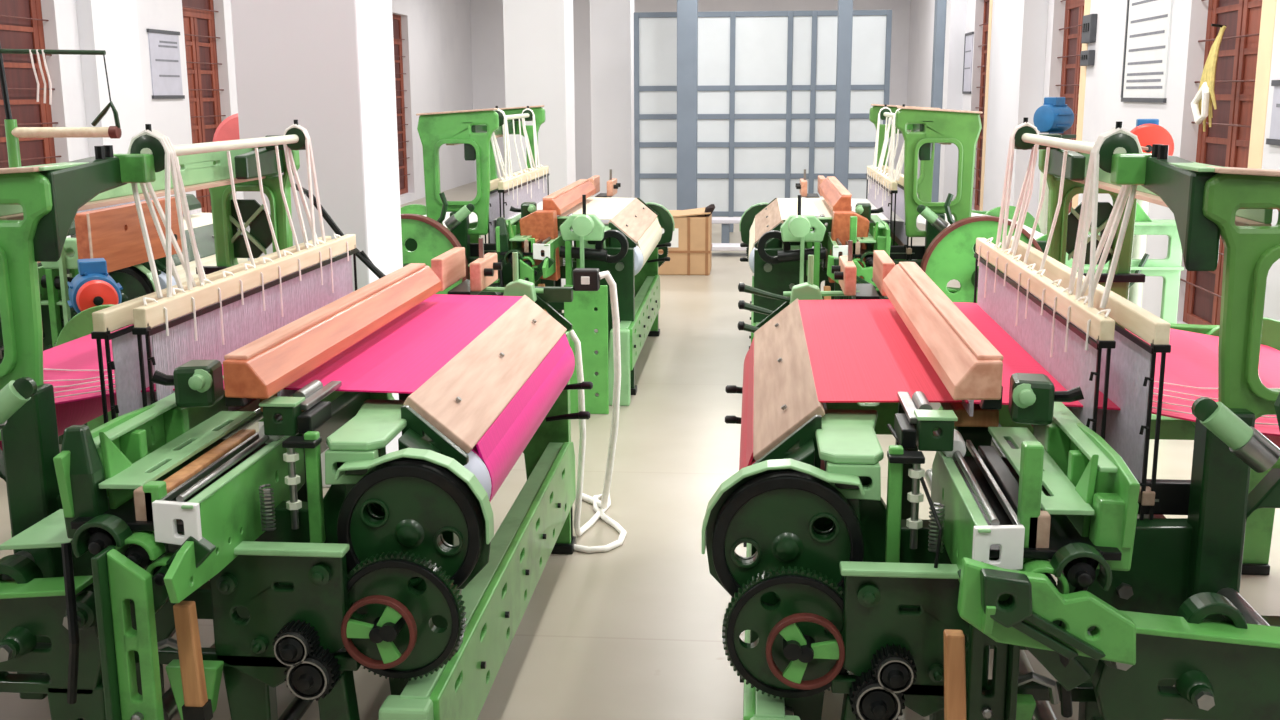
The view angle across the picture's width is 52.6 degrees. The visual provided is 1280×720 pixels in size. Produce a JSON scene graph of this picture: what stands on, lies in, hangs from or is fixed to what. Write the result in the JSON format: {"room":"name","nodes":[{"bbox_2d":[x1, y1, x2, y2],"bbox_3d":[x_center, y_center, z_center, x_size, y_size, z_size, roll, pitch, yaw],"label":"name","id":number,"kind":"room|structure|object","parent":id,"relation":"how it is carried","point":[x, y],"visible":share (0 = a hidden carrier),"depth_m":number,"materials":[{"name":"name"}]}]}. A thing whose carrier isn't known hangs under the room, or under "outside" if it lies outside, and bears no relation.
{"room":"textile factory","nodes":[
{"label":"textile factory","id":0,"kind":"room"},
{"bbox_2d":[41,0,474,204],"bbox_3d":[-4.666,-1.827,7.728,0.280,3.700,33.000,1,12,5],"label":"wall","id":1,"kind":"structure","parent":0,"point":[436,46],"depth_m":12.89,"materials":[{"name":"white paint"}]},
{"bbox_2d":[0,0,61,167],"bbox_3d":[-4.530,-1.665,8.995,0.116,2.630,1.630,1,12,5],"label":"window","id":2,"kind":"structure","parent":1,"relation":"in","point":[21,21],"depth_m":9.45,"materials":[{"name":"red wood"}]},
{"bbox_2d":[76,0,145,156],"bbox_3d":[-4.229,-2.374,10.369,0.120,3.700,0.750,1,12,5],"label":"pillar","id":3,"kind":"structure","parent":1,"relation":"attached to","point":[111,26],"depth_m":10.26,"materials":[{"name":"white paint"}]},
{"bbox_2d":[146,29,184,98],"bbox_3d":[-4.184,-2.608,11.429,0.020,0.590,0.620,1,12,5],"label":"notice board","id":4,"kind":"object","parent":1,"relation":"attached to","point":[164,51],"visible":1,"depth_m":11.40,"materials":[{"name":"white paper"}]},
{"bbox_2d":[182,0,225,212],"bbox_3d":[-4.223,-2.373,12.419,0.116,2.630,0.950,1,12,5],"label":"window","id":5,"kind":"structure","parent":1,"relation":"in","point":[200,37],"depth_m":12.47,"materials":[{"name":"red wood"}]},
{"bbox_2d":[183,16,202,212],"bbox_3d":[-4.263,-2.155,12.255,0.030,2.130,0.395,1,12,5],"label":"shutter","id":6,"kind":"object","parent":5,"relation":"attached to","point":[189,22],"depth_m":12.28,"materials":[{"name":"red wood"}]},
{"bbox_2d":[197,18,214,212],"bbox_3d":[-4.227,-2.239,12.660,0.030,2.130,0.395,1,12,5],"label":"shutter","id":7,"kind":"object","parent":5,"relation":"attached to","point":[205,26],"depth_m":12.58,"materials":[{"name":"red wood"}]},
{"bbox_2d":[392,14,409,194],"bbox_3d":[-3.623,-3.759,19.126,0.116,2.630,1.000,1,12,5],"label":"window","id":8,"kind":"structure","parent":1,"relation":"in","point":[397,32],"depth_m":19.41,"materials":[{"name":"red wood"}]},
{"bbox_2d":[394,44,404,189],"bbox_3d":[-3.626,-3.628,19.379,0.030,2.130,0.420,1,12,5],"label":"shutter","id":9,"kind":"object","parent":8,"relation":"attached to","point":[398,61],"depth_m":19.44,"materials":[{"name":"red wood"}]},
{"bbox_2d":[394,38,409,176],"bbox_3d":[-3.571,-3.724,19.128,0.012,2.012,1.000,1,12,5],"label":"grille","id":10,"kind":"object","parent":8,"relation":"attached to","point":[398,57],"depth_m":19.43,"materials":[{"name":"red metal"}]},
{"bbox_2d":[230,0,402,487],"bbox_3d":[-1.314,-1.332,5.250,0.500,3.700,0.510,1,12,5],"label":"pillar","id":11,"kind":"structure","parent":0,"point":[327,66],"depth_m":5.08,"materials":[{"name":"white paint"}]},
{"bbox_2d":[503,0,575,286],"bbox_3d":[-0.827,-2.456,10.688,0.500,3.700,0.500,1,12,5],"label":"pillar","id":12,"kind":"structure","parent":0,"point":[538,34],"depth_m":10.48,"materials":[{"name":"white paint"}]},
{"bbox_2d":[590,0,634,197],"bbox_3d":[-0.338,-3.586,16.151,0.500,3.700,0.500,1,12,5],"label":"pillar","id":13,"kind":"structure","parent":0,"point":[611,21],"depth_m":15.97,"materials":[{"name":"white paint"}]},
{"bbox_2d":[0,181,1279,719],"bbox_3d":[-0.582,0.087,7.758,8.500,0.100,33.600,1,12,5],"label":"floor","id":14,"kind":"structure","parent":0,"point":[632,630],"depth_m":4.51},
{"bbox_2d":[0,43,121,536],"bbox_3d":[-2.074,-0.229,4.649,0.538,1.791,0.280,1,12,5],"label":"stand","id":15,"kind":"object","parent":14,"relation":"on","point":[13,133],"visible":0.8,"depth_m":4.50,"materials":[{"name":"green metal"}]},
{"bbox_2d":[0,194,247,443],"bbox_3d":[-3.053,-0.302,6.646,1.940,1.135,2.445,1,12,5],"label":"power loom","id":16,"kind":"object","parent":14,"relation":"on","point":[113,233],"visible":0.18,"depth_m":5.72,"materials":[{"name":"green metal"}]},
{"bbox_2d":[67,258,122,320],"bbox_3d":[-2.128,0.090,5.134,0.320,0.970,0.330,-6,13,-26],"label":"motor","id":17,"kind":"object","parent":16,"relation":"attached to","point":[93,286],"visible":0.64,"depth_m":4.99,"materials":[{"name":"blue metal"}]},
{"bbox_2d":[213,113,239,141],"bbox_3d":[-1.984,-0.510,6.689,0.330,1.515,0.330,-3,12,-12],"label":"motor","id":18,"kind":"object","parent":14,"relation":"on","point":[228,129],"visible":0.11,"depth_m":6.43,"materials":[{"name":"red metal"}]},
{"bbox_2d":[0,120,599,719],"bbox_3d":[-1.198,0.103,3.654,1.951,1.534,2.690,1,12,5],"label":"power loom","id":19,"kind":"object","parent":14,"relation":"on","point":[120,534],"visible":1,"depth_m":2.78,"materials":[{"name":"green metal"}]},
{"bbox_2d":[535,268,599,301],"bbox_3d":[-0.263,-0.266,4.587,0.235,0.110,0.090,1,12,5],"label":"switch","id":20,"kind":"object","parent":19,"relation":"attached to","point":[584,279],"depth_m":4.56,"materials":[{"name":"black plastic"}]},
{"bbox_2d":[582,271,620,508],"bbox_3d":[-0.155,0.122,4.901,0.088,0.983,0.469,-3,12,-13],"label":"power cable","id":21,"kind":"object","parent":19,"relation":"attached to","point":[603,502],"visible":0.94,"depth_m":4.71,"materials":[{"name":"white plastic"}]},
{"bbox_2d":[401,105,674,413],"bbox_3d":[-0.831,-0.737,7.715,1.940,1.534,2.605,1,12,5],"label":"power loom","id":22,"kind":"object","parent":14,"relation":"on","point":[515,210],"visible":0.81,"depth_m":6.85,"materials":[{"name":"green metal"}]},
{"bbox_2d":[569,330,625,552],"bbox_3d":[-0.161,0.234,4.843,0.245,0.786,0.689,1,12,5],"label":"power cable","id":23,"kind":"object","parent":14,"relation":"on","point":[599,513],"visible":0.89,"depth_m":4.64,"materials":[{"name":"white plastic"}]},
{"bbox_2d":[658,204,714,275],"bbox_3d":[0.389,-1.118,11.768,0.600,0.630,0.511,1,12,5],"label":"carton","id":24,"kind":"object","parent":14,"relation":"on","point":[690,251],"visible":0.75,"depth_m":11.53,"materials":[{"name":"brown cardboard"}]},
{"bbox_2d":[600,217,827,242],"bbox_3d":[0.905,-1.347,13.684,3.200,0.300,0.320,1,12,5],"label":"bench","id":25,"kind":"object","parent":14,"relation":"on","point":[725,221],"visible":0.13,"depth_m":13.55,"materials":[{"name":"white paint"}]},
{"bbox_2d":[634,10,891,231],"bbox_3d":[1.384,-2.722,14.894,2.910,2.500,0.060,1,12,5],"label":"window","id":26,"kind":"structure","parent":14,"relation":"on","point":[767,79],"depth_m":14.84,"materials":[{"name":"white glass"}]},
{"bbox_2d":[712,243,813,250],"bbox_3d":[0.645,-1.110,13.039,2.800,0.100,0.320,1,12,5],"label":"bench","id":27,"kind":"object","parent":14,"relation":"on","point":[715,246],"visible":0.02,"depth_m":12.87,"materials":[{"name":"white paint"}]},
{"bbox_2d":[739,104,1183,414],"bbox_3d":[1.652,-0.705,7.499,2.168,1.532,2.600,1,12,5],"label":"power loom","id":28,"kind":"object","parent":14,"relation":"on","point":[782,235],"visible":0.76,"depth_m":6.62,"materials":[{"name":"green metal"}]},
{"bbox_2d":[701,117,1279,719],"bbox_3d":[1.170,0.151,3.363,1.951,1.534,2.568,1,12,5],"label":"power loom","id":29,"kind":"object","parent":14,"relation":"on","point":[1048,387],"visible":1,"depth_m":2.59,"materials":[{"name":"green metal"}]},
{"bbox_2d":[677,0,697,209],"bbox_3d":[0.519,-2.934,14.210,0.220,3.200,0.200,1,12,5],"label":"pillar","id":30,"kind":"structure","parent":0,"point":[687,10],"depth_m":14.14,"materials":[{"name":"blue paint"}]},
{"bbox_2d":[470,0,909,180],"bbox_3d":[0.861,-5.127,23.593,8.500,3.700,0.250,1,12,5],"label":"wall","id":31,"kind":"structure","parent":0,"point":[486,16],"depth_m":23.52,"materials":[{"name":"white paint"}]},
{"bbox_2d":[834,0,852,189],"bbox_3d":[2.208,-2.912,14.064,0.150,3.200,0.200,1,12,5],"label":"column","id":32,"kind":"structure","parent":0,"point":[845,7],"depth_m":13.97,"materials":[{"name":"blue paint"}]},
{"bbox_2d":[931,0,946,201],"bbox_3d":[3.209,-2.899,13.977,0.100,3.200,0.200,1,12,5],"label":"column","id":33,"kind":"structure","parent":0,"point":[940,5],"depth_m":13.85,"materials":[{"name":"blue paint"}]},
{"bbox_2d":[1033,97,1075,234],"bbox_3d":[2.722,-0.978,8.732,0.330,1.560,0.320,-8,14,-33],"label":"motor","id":34,"kind":"object","parent":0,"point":[1054,117],"visible":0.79,"depth_m":8.58,"materials":[{"name":"blue paint"}]},
{"bbox_2d":[907,0,1279,323],"bbox_3d":[3.483,-1.721,7.020,0.280,3.700,33.000,1,12,5],"label":"wall","id":35,"kind":"structure","parent":0,"point":[1103,106],"depth_m":9.64,"materials":[{"name":"white paint"}]},
{"bbox_2d":[938,0,966,201],"bbox_3d":[4.161,-3.842,17.284,0.200,3.700,0.800,1,12,5],"label":"pillar","id":36,"kind":"structure","parent":35,"relation":"attached to","point":[956,10],"depth_m":16.95,"materials":[{"name":"white paint"}]},
{"bbox_2d":[962,32,973,93],"bbox_3d":[4.183,-3.783,16.505,0.020,0.760,0.600,1,12,5],"label":"notice board","id":37,"kind":"object","parent":35,"relation":"attached to","point":[968,43],"visible":1,"depth_m":16.50,"materials":[{"name":"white paper"}]},
{"bbox_2d":[973,0,992,210],"bbox_3d":[4.251,-3.089,15.689,0.284,2.630,1.200,1,12,5],"label":"window","id":38,"kind":"structure","parent":35,"relation":"in","point":[988,4],"depth_m":15.97,"materials":[{"name":"red wood"}]},
{"bbox_2d":[973,22,988,190],"bbox_3d":[4.183,-3.076,15.801,0.012,2.012,1.000,1,12,5],"label":"grille","id":39,"kind":"object","parent":38,"relation":"attached to","point":[979,148],"depth_m":16.14,"materials":[{"name":"red metal"}]},
{"bbox_2d":[978,31,987,205],"bbox_3d":[4.277,-2.978,16.038,0.030,2.130,0.420,1,12,5],"label":"shutter","id":40,"kind":"object","parent":38,"relation":"attached to","point":[985,33],"depth_m":16.13,"materials":[{"name":"red wood"}]},
{"bbox_2d":[985,0,1047,217],"bbox_3d":[3.760,-2.939,12.920,0.220,3.700,1.550,1,12,5],"label":"pillar","id":41,"kind":"structure","parent":35,"relation":"attached to","point":[1020,26],"depth_m":12.46,"materials":[{"name":"white paint"}]},
{"bbox_2d":[1056,0,1090,213],"bbox_3d":[3.861,-2.188,11.329,0.284,2.630,1.340,1,12,5],"label":"window","id":42,"kind":"structure","parent":35,"relation":"in","point":[1073,75],"depth_m":11.46,"materials":[{"name":"red wood"}]},
{"bbox_2d":[1063,7,1078,139],"bbox_3d":[3.890,-2.083,11.711,0.030,2.130,0.490,1,12,5],"label":"shutter","id":43,"kind":"object","parent":42,"relation":"attached to","point":[1071,35],"depth_m":11.63,"materials":[{"name":"red wood"}]},
{"bbox_2d":[1080,50,1094,65],"bbox_3d":[3.624,-2.449,10.496,0.058,0.120,0.280,1,12,5],"label":"box","id":44,"kind":"object","parent":35,"relation":"attached to","point":[1087,57],"visible":1,"depth_m":10.40,"materials":[{"name":"black plastic"}]},
{"bbox_2d":[1081,14,1097,42],"bbox_3d":[3.623,-2.674,10.450,0.058,0.220,0.280,1,12,5],"label":"box","id":45,"kind":"object","parent":35,"relation":"attached to","point":[1089,23],"visible":1,"depth_m":10.35,"materials":[{"name":"black plastic"}]},
{"bbox_2d":[1121,0,1172,102],"bbox_3d":[3.507,-2.208,8.962,0.020,0.830,1.030,1,12,5],"label":"notice board","id":46,"kind":"object","parent":35,"relation":"attached to","point":[1148,22],"visible":1,"depth_m":8.94,"materials":[{"name":"paper"}]},
{"bbox_2d":[1180,0,1276,324],"bbox_3d":[3.521,-1.402,7.529,0.284,2.630,1.370,1,12,5],"label":"window","id":47,"kind":"structure","parent":35,"relation":"in","point":[1235,138],"depth_m":7.64,"materials":[{"name":"red wood"}]},
{"bbox_2d":[1191,24,1225,131],"bbox_3d":[3.322,-1.643,7.544,0.131,0.617,0.272,1,12,5],"label":"bundle","id":48,"kind":"object","parent":47,"relation":"hanging from","point":[1201,105],"visible":1,"depth_m":7.50,"materials":[{"name":"fabric"}]},
{"bbox_2d":[1193,0,1238,322],"bbox_3d":[3.550,-1.299,7.919,0.030,2.130,0.505,1,12,5],"label":"shutter","id":49,"kind":"object","parent":47,"relation":"attached to","point":[1215,144],"depth_m":7.88,"materials":[{"name":"red wood"}]},
{"bbox_2d":[1236,0,1261,167],"bbox_3d":[3.505,-1.193,7.407,0.030,2.130,0.505,1,12,5],"label":"shutter","id":50,"kind":"object","parent":47,"relation":"attached to","point":[1250,20],"depth_m":7.46,"materials":[{"name":"red wood"}]},
{"bbox_2d":[1266,80,1279,145],"bbox_3d":[3.272,-1.219,6.400,0.020,0.330,0.790,1,12,5],"label":"notice board","id":51,"kind":"object","parent":35,"relation":"attached to","point":[1274,138],"visible":1,"depth_m":6.71,"materials":[{"name":"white paper"}]},
{"bbox_2d":[1129,119,1173,307],"bbox_3d":[2.538,-0.485,6.597,0.320,1.460,0.330,3,12,16],"label":"motor","id":52,"kind":"object","parent":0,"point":[1148,132],"visible":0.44,"depth_m":6.44,"materials":[{"name":"red paint"}]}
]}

